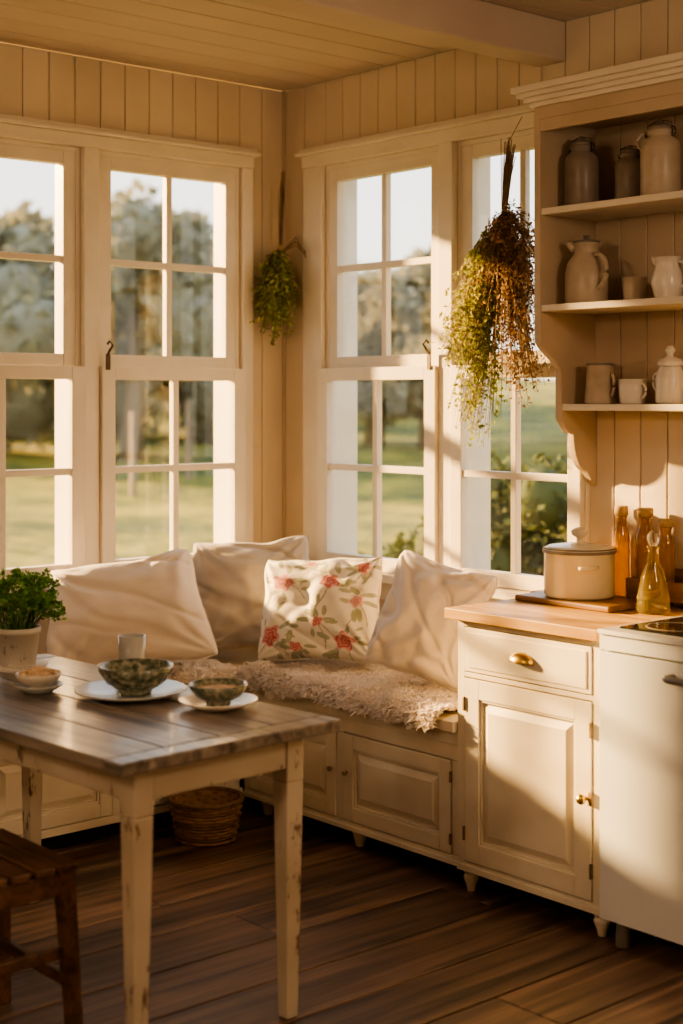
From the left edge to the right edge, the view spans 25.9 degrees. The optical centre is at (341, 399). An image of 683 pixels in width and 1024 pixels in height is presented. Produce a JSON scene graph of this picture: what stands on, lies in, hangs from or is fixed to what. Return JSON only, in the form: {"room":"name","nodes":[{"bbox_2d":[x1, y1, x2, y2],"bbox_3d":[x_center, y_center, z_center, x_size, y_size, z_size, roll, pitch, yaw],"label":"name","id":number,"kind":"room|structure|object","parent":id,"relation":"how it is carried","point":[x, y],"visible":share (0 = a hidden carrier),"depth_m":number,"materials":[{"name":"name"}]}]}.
{"room":"kitchen","nodes":[
{"label":"kitchen","id":0,"kind":"room"},
{"bbox_2d":[0,43,281,654],"bbox_3d":[-2.255,0.126,4.654,5.200,2.868,0.150,0,0,-41],"label":"wall","id":1,"kind":"structure","parent":0,"point":[34,83],"depth_m":6.01,"materials":[{"name":"paint"}]},
{"bbox_2d":[0,138,84,581],"bbox_3d":[-1.306,-0.135,5.482,0.690,1.650,0.244,0,0,-41],"label":"window","id":2,"kind":"structure","parent":1,"relation":"in","point":[63,365],"depth_m":5.60,"materials":[{"name":"paint"}]},
{"bbox_2d":[0,114,260,612],"bbox_3d":[-0.946,-0.130,5.636,1.615,1.820,0.084,0,0,-41],"label":"trim","id":3,"kind":"structure","parent":1,"relation":"attached to","point":[91,139],"depth_m":5.66,"materials":[{"name":"paint"}]},
{"bbox_2d":[99,150,245,563],"bbox_3d":[-0.722,-0.135,5.969,0.690,1.650,0.276,0,0,-41],"label":"window","id":4,"kind":"structure","parent":1,"relation":"in","point":[229,465],"depth_m":5.94,"materials":[{"name":"paint"}]},
{"bbox_2d":[249,171,305,345],"bbox_3d":[-0.267,-0.584,6.132,0.187,0.738,0.237,0,0,-41],"label":"bunch","id":5,"kind":"object","parent":1,"relation":"hanging from","point":[275,285],"visible":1,"depth_m":6.13,"materials":[{"name":"green plant"}]},
{"bbox_2d":[282,91,285,538],"bbox_3d":[-0.244,-0.319,6.294,0.012,1.978,0.012,0,0,-41],"label":"trim","id":6,"kind":"structure","parent":1,"relation":"attached to","point":[283,92],"depth_m":6.29,"materials":[{"name":"paint"}]},
{"bbox_2d":[0,0,650,91],"bbox_3d":[-0.173,-1.408,2.257,5.600,0.200,6.600,0,0,-41],"label":"ceiling","id":7,"kind":"structure","parent":0,"point":[231,41],"depth_m":5.34,"materials":[{"name":"paint"}]},
{"bbox_2d":[236,0,564,66],"bbox_3d":[-1.227,-1.238,3.470,5.200,0.140,0.125,0,0,-41],"label":"ceiling beam","id":8,"kind":"structure","parent":7,"relation":"attached to","point":[474,26],"depth_m":4.80,"materials":[{"name":"beige wood"}]},
{"bbox_2d":[0,778,682,1023],"bbox_3d":[-0.173,1.660,2.257,5.600,0.200,6.600,0,0,-41],"label":"floor","id":9,"kind":"structure","parent":0,"point":[385,937],"depth_m":4.22,"materials":[{"name":"brown wood"}]},
{"bbox_2d":[0,828,82,1023],"bbox_3d":[-0.894,1.335,3.591,0.394,0.450,0.394,0,0,-41],"label":"wooden stool","id":10,"kind":"object","parent":9,"relation":"on","point":[30,872],"visible":1,"depth_m":3.56,"materials":[{"name":"brown wood"}]},
{"bbox_2d":[0,654,340,1023],"bbox_3d":[-0.717,1.185,4.024,0.680,0.750,1.360,0,0,-44],"label":"dining table","id":11,"kind":"object","parent":9,"relation":"on","point":[139,753],"visible":0.84,"depth_m":3.65,"materials":[{"name":"brown wood"}]},
{"bbox_2d":[0,567,66,672],"bbox_3d":[-0.970,0.654,4.489,0.301,0.310,0.301,0,0,-41],"label":"potted plant","id":12,"kind":"object","parent":11,"relation":"on","point":[19,641],"visible":0.99,"depth_m":4.44,"materials":[{"name":"plant"}]},
{"bbox_2d":[13,680,62,694],"bbox_3d":[-0.840,0.797,4.115,0.136,0.024,0.136,0,0,-41],"label":"saucer","id":13,"kind":"object","parent":11,"relation":"on","point":[32,691],"visible":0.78,"depth_m":4.08,"materials":[{"name":"ceramic"}]},
{"bbox_2d":[15,666,61,687],"bbox_3d":[-0.840,0.768,4.115,0.128,0.063,0.128,0,0,-41],"label":"bowl","id":14,"kind":"object","parent":13,"relation":"on","point":[39,676],"visible":0.98,"depth_m":4.08,"materials":[{"name":"white ceramic"}]},
{"bbox_2d":[75,679,186,702],"bbox_3d":[-0.574,0.797,4.052,0.304,0.024,0.304,0,0,-41],"label":"dinner plate","id":15,"kind":"object","parent":11,"relation":"on","point":[100,690],"visible":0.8,"depth_m":4.05,"materials":[{"name":"ceramic"}]},
{"bbox_2d":[97,658,173,696],"bbox_3d":[-0.561,0.761,4.049,0.206,0.078,0.206,0,0,-41],"label":"patterned bowl","id":16,"kind":"object","parent":15,"relation":"on","point":[133,677],"visible":1,"depth_m":4.00,"materials":[{"name":"green ceramic"}]},
{"bbox_2d":[118,633,145,658],"bbox_3d":[-0.610,0.748,4.324,0.080,0.124,0.080,0,0,-41],"label":"tumbler","id":17,"kind":"object","parent":11,"relation":"on","point":[130,645],"visible":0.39,"depth_m":4.29,"materials":[{"name":"glass"}]},
{"bbox_2d":[178,692,257,711],"bbox_3d":[-0.324,0.797,3.906,0.210,0.024,0.210,0,0,-41],"label":"saucer","id":18,"kind":"object","parent":11,"relation":"on","point":[246,699],"visible":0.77,"depth_m":3.90,"materials":[{"name":"white ceramic"}]},
{"bbox_2d":[188,678,247,706],"bbox_3d":[-0.324,0.772,3.906,0.156,0.055,0.156,0,0,-41],"label":"soup bowl","id":19,"kind":"object","parent":18,"relation":"on","point":[216,692],"visible":1,"depth_m":3.87,"materials":[{"name":"green ceramic"}]},
{"bbox_2d":[167,786,244,846],"bbox_3d":[-0.481,1.482,5.281,0.274,0.151,0.274,0,0,-41],"label":"wicker basket","id":20,"kind":"object","parent":9,"relation":"on","point":[208,816],"visible":0.99,"depth_m":5.19,"materials":[{"name":"brown wicker"}]},
{"bbox_2d":[0,645,480,877],"bbox_3d":[-0.964,1.292,4.624,3.284,0.535,1.582,0,0,-41],"label":"bench","id":21,"kind":"object","parent":9,"relation":"on","point":[391,788],"visible":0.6,"depth_m":5.07,"materials":[{"name":"paint"}]},
{"bbox_2d":[167,658,237,685],"bbox_3d":[-0.885,1.015,5.328,1.025,0.130,0.488,0,0,-41],"label":"sheepskin rug","id":22,"kind":"object","parent":21,"relation":"on","point":[185,672],"visible":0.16,"depth_m":5.44,"materials":[{"name":"beige fur"}]},
{"bbox_2d":[46,549,217,664],"bbox_3d":[-0.760,0.776,5.401,0.627,0.454,0.288,0,0,-1],"label":"throw pillow","id":23,"kind":"object","parent":22,"relation":"on","point":[157,597],"visible":0.78,"depth_m":5.32,"materials":[{"name":"beige fabric"}]},
{"bbox_2d":[193,536,309,647],"bbox_3d":[-0.352,0.758,5.839,0.491,0.439,0.240,0,0,4],"label":"throw pillow","id":24,"kind":"object","parent":21,"relation":"on","point":[230,576],"visible":0.61,"depth_m":5.78,"materials":[{"name":"beige fabric"}]},
{"bbox_2d":[235,659,457,732],"bbox_3d":[0.139,1.022,5.287,0.617,0.142,1.091,0,0,-41],"label":"sheepskin rug","id":25,"kind":"object","parent":21,"relation":"on","point":[384,693],"visible":0.66,"depth_m":5.14,"materials":[{"name":"beige fur"}]},
{"bbox_2d":[258,556,382,661],"bbox_3d":[-0.075,0.776,5.517,0.495,0.395,0.235,0,0,19],"label":"floral cushion","id":26,"kind":"object","parent":25,"relation":"on","point":[328,609],"visible":0.98,"depth_m":5.44,"materials":[{"name":"fabric"}]},
{"bbox_2d":[365,550,497,689],"bbox_3d":[0.312,0.756,5.134,0.413,0.451,0.267,0,0,32],"label":"throw pillow","id":27,"kind":"object","parent":25,"relation":"on","point":[412,634],"visible":0.9,"depth_m":5.06,"materials":[{"name":"beige fabric"}]},
{"bbox_2d":[457,620,615,936],"bbox_3d":[0.763,1.127,4.678,0.608,0.865,0.588,0,0,-41],"label":"base cabinet","id":28,"kind":"object","parent":9,"relation":"on","point":[529,702],"visible":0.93,"depth_m":4.49,"materials":[{"name":"paint"}]},
{"bbox_2d":[445,599,682,641],"bbox_3d":[0.756,0.677,4.687,0.600,0.034,0.620,0,0,-41],"label":"countertop","id":29,"kind":"structure","parent":28,"relation":"on","point":[575,623],"depth_m":4.55,"materials":[{"name":"brown wood"}]},
{"bbox_2d":[515,590,636,612],"bbox_3d":[0.782,0.650,4.830,0.247,0.020,0.423,0,0,-41],"label":"cutting board","id":30,"kind":"object","parent":29,"relation":"on","point":[618,603],"visible":0.62,"depth_m":4.72,"materials":[{"name":"brown wood"}]},
{"bbox_2d":[542,527,616,600],"bbox_3d":[0.775,0.526,4.840,0.242,0.226,0.247,0,0,-41],"label":"stockpot","id":31,"kind":"object","parent":30,"relation":"on","point":[578,570],"visible":1,"depth_m":4.75,"materials":[{"name":"beige metal"}]},
{"bbox_2d":[613,505,629,595],"bbox_3d":[0.925,0.504,4.906,0.056,0.310,0.056,0,0,-41],"label":"bottle","id":32,"kind":"object","parent":29,"relation":"on","point":[621,538],"visible":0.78,"depth_m":4.88,"materials":[{"name":"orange glass"}]},
{"bbox_2d":[636,531,669,614],"bbox_3d":[0.967,0.533,4.605,0.104,0.253,0.104,0,0,-41],"label":"oil bottle","id":33,"kind":"object","parent":29,"relation":"on","point":[653,598],"visible":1,"depth_m":4.57,"materials":[{"name":"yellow glass"}]},
{"bbox_2d":[626,568,682,604],"bbox_3d":[1.055,0.600,4.731,0.090,0.120,0.305,0,0,-41],"label":"spice rack","id":34,"kind":"object","parent":29,"relation":"on","point":[675,589],"visible":0.42,"depth_m":4.75,"materials":[{"name":"brown wood"}]},
{"bbox_2d":[635,507,653,578],"bbox_3d":[0.984,0.487,4.812,0.066,0.275,0.066,0,0,-41],"label":"bottle","id":35,"kind":"object","parent":34,"relation":"in","point":[644,514],"visible":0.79,"depth_m":4.79,"materials":[{"name":"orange glass"}]},
{"bbox_2d":[657,518,674,581],"bbox_3d":[1.038,0.502,4.750,0.058,0.245,0.058,0,0,-41],"label":"bottle","id":36,"kind":"object","parent":34,"relation":"in","point":[666,541],"visible":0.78,"depth_m":4.73,"materials":[{"name":"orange glass"}]},
{"bbox_2d":[598,616,682,948],"bbox_3d":[1.138,1.102,4.190,0.665,0.915,0.599,0,0,-41],"label":"stove","id":37,"kind":"object","parent":9,"relation":"on","point":[641,663],"visible":1,"depth_m":4.12,"materials":[{"name":"white metal"}]},
{"bbox_2d":[286,0,682,614],"bbox_3d":[1.797,0.126,4.068,0.150,2.868,6.350,0,0,-41],"label":"wall","id":38,"kind":"structure","parent":0,"point":[639,454],"depth_m":5.40,"materials":[{"name":"paint"}]},
{"bbox_2d":[318,146,437,572],"bbox_3d":[0.205,-0.135,5.881,0.276,1.650,0.685,0,0,-41],"label":"window","id":39,"kind":"structure","parent":38,"relation":"in","point":[338,467],"depth_m":6.01,"materials":[{"name":"paint"}]},
{"bbox_2d":[295,104,589,601],"bbox_3d":[0.312,-0.130,5.598,0.084,1.820,1.531,0,0,-41],"label":"trim","id":40,"kind":"structure","parent":38,"relation":"attached to","point":[446,134],"depth_m":5.69,"materials":[{"name":"paint"}]},
{"bbox_2d":[432,117,550,448],"bbox_3d":[0.526,-0.410,5.167,0.240,1.171,0.528,0,0,-41],"label":"bunch","id":41,"kind":"object","parent":38,"relation":"hanging from","point":[498,272],"visible":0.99,"depth_m":5.15,"materials":[{"name":"green plant"}]},
{"bbox_2d":[450,128,584,590],"bbox_3d":[0.696,-0.135,5.340,0.244,1.650,0.625,0,0,-41],"label":"window","id":42,"kind":"structure","parent":38,"relation":"in","point":[471,474],"depth_m":5.47,"materials":[{"name":"paint"}]},
{"bbox_2d":[510,51,682,484],"bbox_3d":[1.090,-0.367,4.504,0.343,1.311,1.246,0,0,-41],"label":"shelf","id":43,"kind":"object","parent":38,"relation":"attached to","point":[612,106],"visible":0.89,"depth_m":4.86,"materials":[{"name":"paint"}]},
{"bbox_2d":[564,136,598,204],"bbox_3d":[0.786,-0.744,4.859,0.112,0.237,0.112,0,0,-41],"label":"stoneware crock","id":44,"kind":"object","parent":43,"relation":"on","point":[581,166],"visible":0.9,"depth_m":4.82,"materials":[{"name":"ceramic"}]},
{"bbox_2d":[565,235,608,302],"bbox_3d":[0.813,-0.424,4.835,0.172,0.228,0.140,0,0,31],"label":"coffee pot","id":45,"kind":"object","parent":43,"relation":"on","point":[586,273],"visible":0.9,"depth_m":4.79,"materials":[{"name":"beige ceramic"}]},
{"bbox_2d":[584,363,615,403],"bbox_3d":[0.855,-0.054,4.889,0.109,0.134,0.104,0,0,17],"label":"enamel mug","id":46,"kind":"object","parent":43,"relation":"on","point":[600,388],"visible":1,"depth_m":4.85,"materials":[{"name":"beige ceramic"}]},
{"bbox_2d":[615,145,639,198],"bbox_3d":[0.924,-0.722,4.760,0.096,0.192,0.096,0,0,-41],"label":"stoneware crock","id":47,"kind":"object","parent":43,"relation":"on","point":[627,168],"visible":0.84,"depth_m":4.72,"materials":[{"name":"ceramic"}]},
{"bbox_2d":[619,379,646,403],"bbox_3d":[0.943,-0.028,4.787,0.098,0.080,0.090,0,0,21],"label":"teacup","id":48,"kind":"object","parent":43,"relation":"on","point":[631,391],"visible":1,"depth_m":4.75,"materials":[{"name":"white ceramic"}]},
{"bbox_2d":[622,276,646,299],"bbox_3d":[0.933,-0.350,4.735,0.079,0.080,0.079,0,0,-41],"label":"ceramic cup","id":49,"kind":"object","parent":43,"relation":"on","point":[633,287],"visible":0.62,"depth_m":4.70,"materials":[{"name":"beige ceramic"}]},
{"bbox_2d":[636,119,680,195],"bbox_3d":[0.993,-0.749,4.621,0.124,0.247,0.124,0,0,-21],"label":"stoneware crock","id":50,"kind":"object","parent":43,"relation":"on","point":[660,152],"visible":0.88,"depth_m":4.57,"materials":[{"name":"ceramic"}]},
{"bbox_2d":[651,256,682,297],"bbox_3d":[1.009,-0.379,4.580,0.104,0.138,0.121,0,0,-5],"label":"pitcher","id":51,"kind":"object","parent":43,"relation":"on","point":[667,276],"visible":0.82,"depth_m":4.55,"materials":[{"name":"white ceramic"}]},
{"bbox_2d":[652,346,682,403],"bbox_3d":[1.035,-0.080,4.684,0.092,0.184,0.104,0,0,-4],"label":"jar","id":52,"kind":"object","parent":43,"relation":"on","point":[667,386],"visible":0.98,"depth_m":4.64,"materials":[{"name":"white ceramic"}]},
{"label":"outside","id":53,"kind":"structure","parent":0,"visible":0},
{"bbox_2d":[6,378,566,567],"bbox_3d":[-0.553,0.453,52.399,120.000,3.314,110.000,0,0,-41],"label":"ground","id":54,"kind":"structure","parent":53,"point":[142,521],"depth_m":22.69,"materials":[{"name":"green plant"}]},
{"bbox_2d":[0,200,54,452],"bbox_3d":[-7.019,-1.185,27.413,5.048,5.214,4.966,0,0,6],"label":"tree","id":55,"kind":"object","parent":54,"relation":"on","point":[31,417],"visible":0.41,"depth_m":26.49,"materials":[{"name":"green plant"}]},
{"bbox_2d":[0,178,213,460],"bbox_3d":[-3.866,-1.286,26.000,4.554,4.917,4.195,0,0,6],"label":"tree","id":56,"kind":"object","parent":54,"relation":"on","point":[28,325],"visible":0.57,"depth_m":24.68,"materials":[{"name":"green plant"}]},
{"bbox_2d":[129,401,191,496],"bbox_3d":[-3.059,0.641,21.740,0.096,1.848,11.930,0,0,19],"label":"fence posts","id":57,"kind":"object","parent":54,"relation":"on","point":[132,453],"visible":0.26,"depth_m":21.74,"materials":[{"name":"brown wood"}]},
{"bbox_2d":[117,301,213,443],"bbox_3d":[-3.055,-0.651,32.200,3.838,4.024,5.364,0,0,-41],"label":"tree","id":58,"kind":"object","parent":54,"relation":"on","point":[200,394],"visible":0.09,"depth_m":30.50,"materials":[{"name":"green plant"}]},
{"bbox_2d":[358,538,414,558],"bbox_3d":[0.415,1.560,10.037,0.764,1.305,0.721,0,0,1],"label":"bush","id":59,"kind":"object","parent":54,"relation":"on","point":[391,554],"visible":0.02,"depth_m":9.89,"materials":[{"name":"green plant"}]},
{"bbox_2d":[357,260,421,345],"bbox_3d":[-0.400,-1.710,43.152,7.597,5.331,5.879,0,0,7],"label":"tree","id":60,"kind":"object","parent":54,"relation":"on","point":[358,262],"visible":0.02,"depth_m":43.33,"materials":[{"name":"green plant"}]},
{"bbox_2d":[357,269,423,444],"bbox_3d":[0.810,-0.841,30.282,2.339,3.750,2.449,0,0,-20],"label":"tree","id":61,"kind":"object","parent":54,"relation":"on","point":[369,334],"visible":0.24,"depth_m":29.49,"materials":[{"name":"green plant"}]},
{"bbox_2d":[357,244,502,447],"bbox_3d":[1.634,-1.050,28.348,2.478,4.147,2.657,0,0,29],"label":"tree","id":62,"kind":"object","parent":54,"relation":"on","point":[409,394],"visible":0.26,"depth_m":27.95,"materials":[{"name":"green plant"}]},
{"bbox_2d":[387,450,566,575],"bbox_3d":[1.123,1.256,9.300,1.283,1.896,1.275,0,0,-41],"label":"bush","id":63,"kind":"object","parent":54,"relation":"on","point":[543,503],"visible":0.27,"depth_m":8.91,"materials":[{"name":"green plant"}]},
{"bbox_2d":[550,462,566,541],"bbox_3d":[1.858,1.132,9.238,1.431,1.570,1.501,0,0,-41],"label":"bush","id":64,"kind":"object","parent":54,"relation":"on","point":[564,525],"visible":0.02,"depth_m":9.50,"materials":[{"name":"green plant"}]}
]}

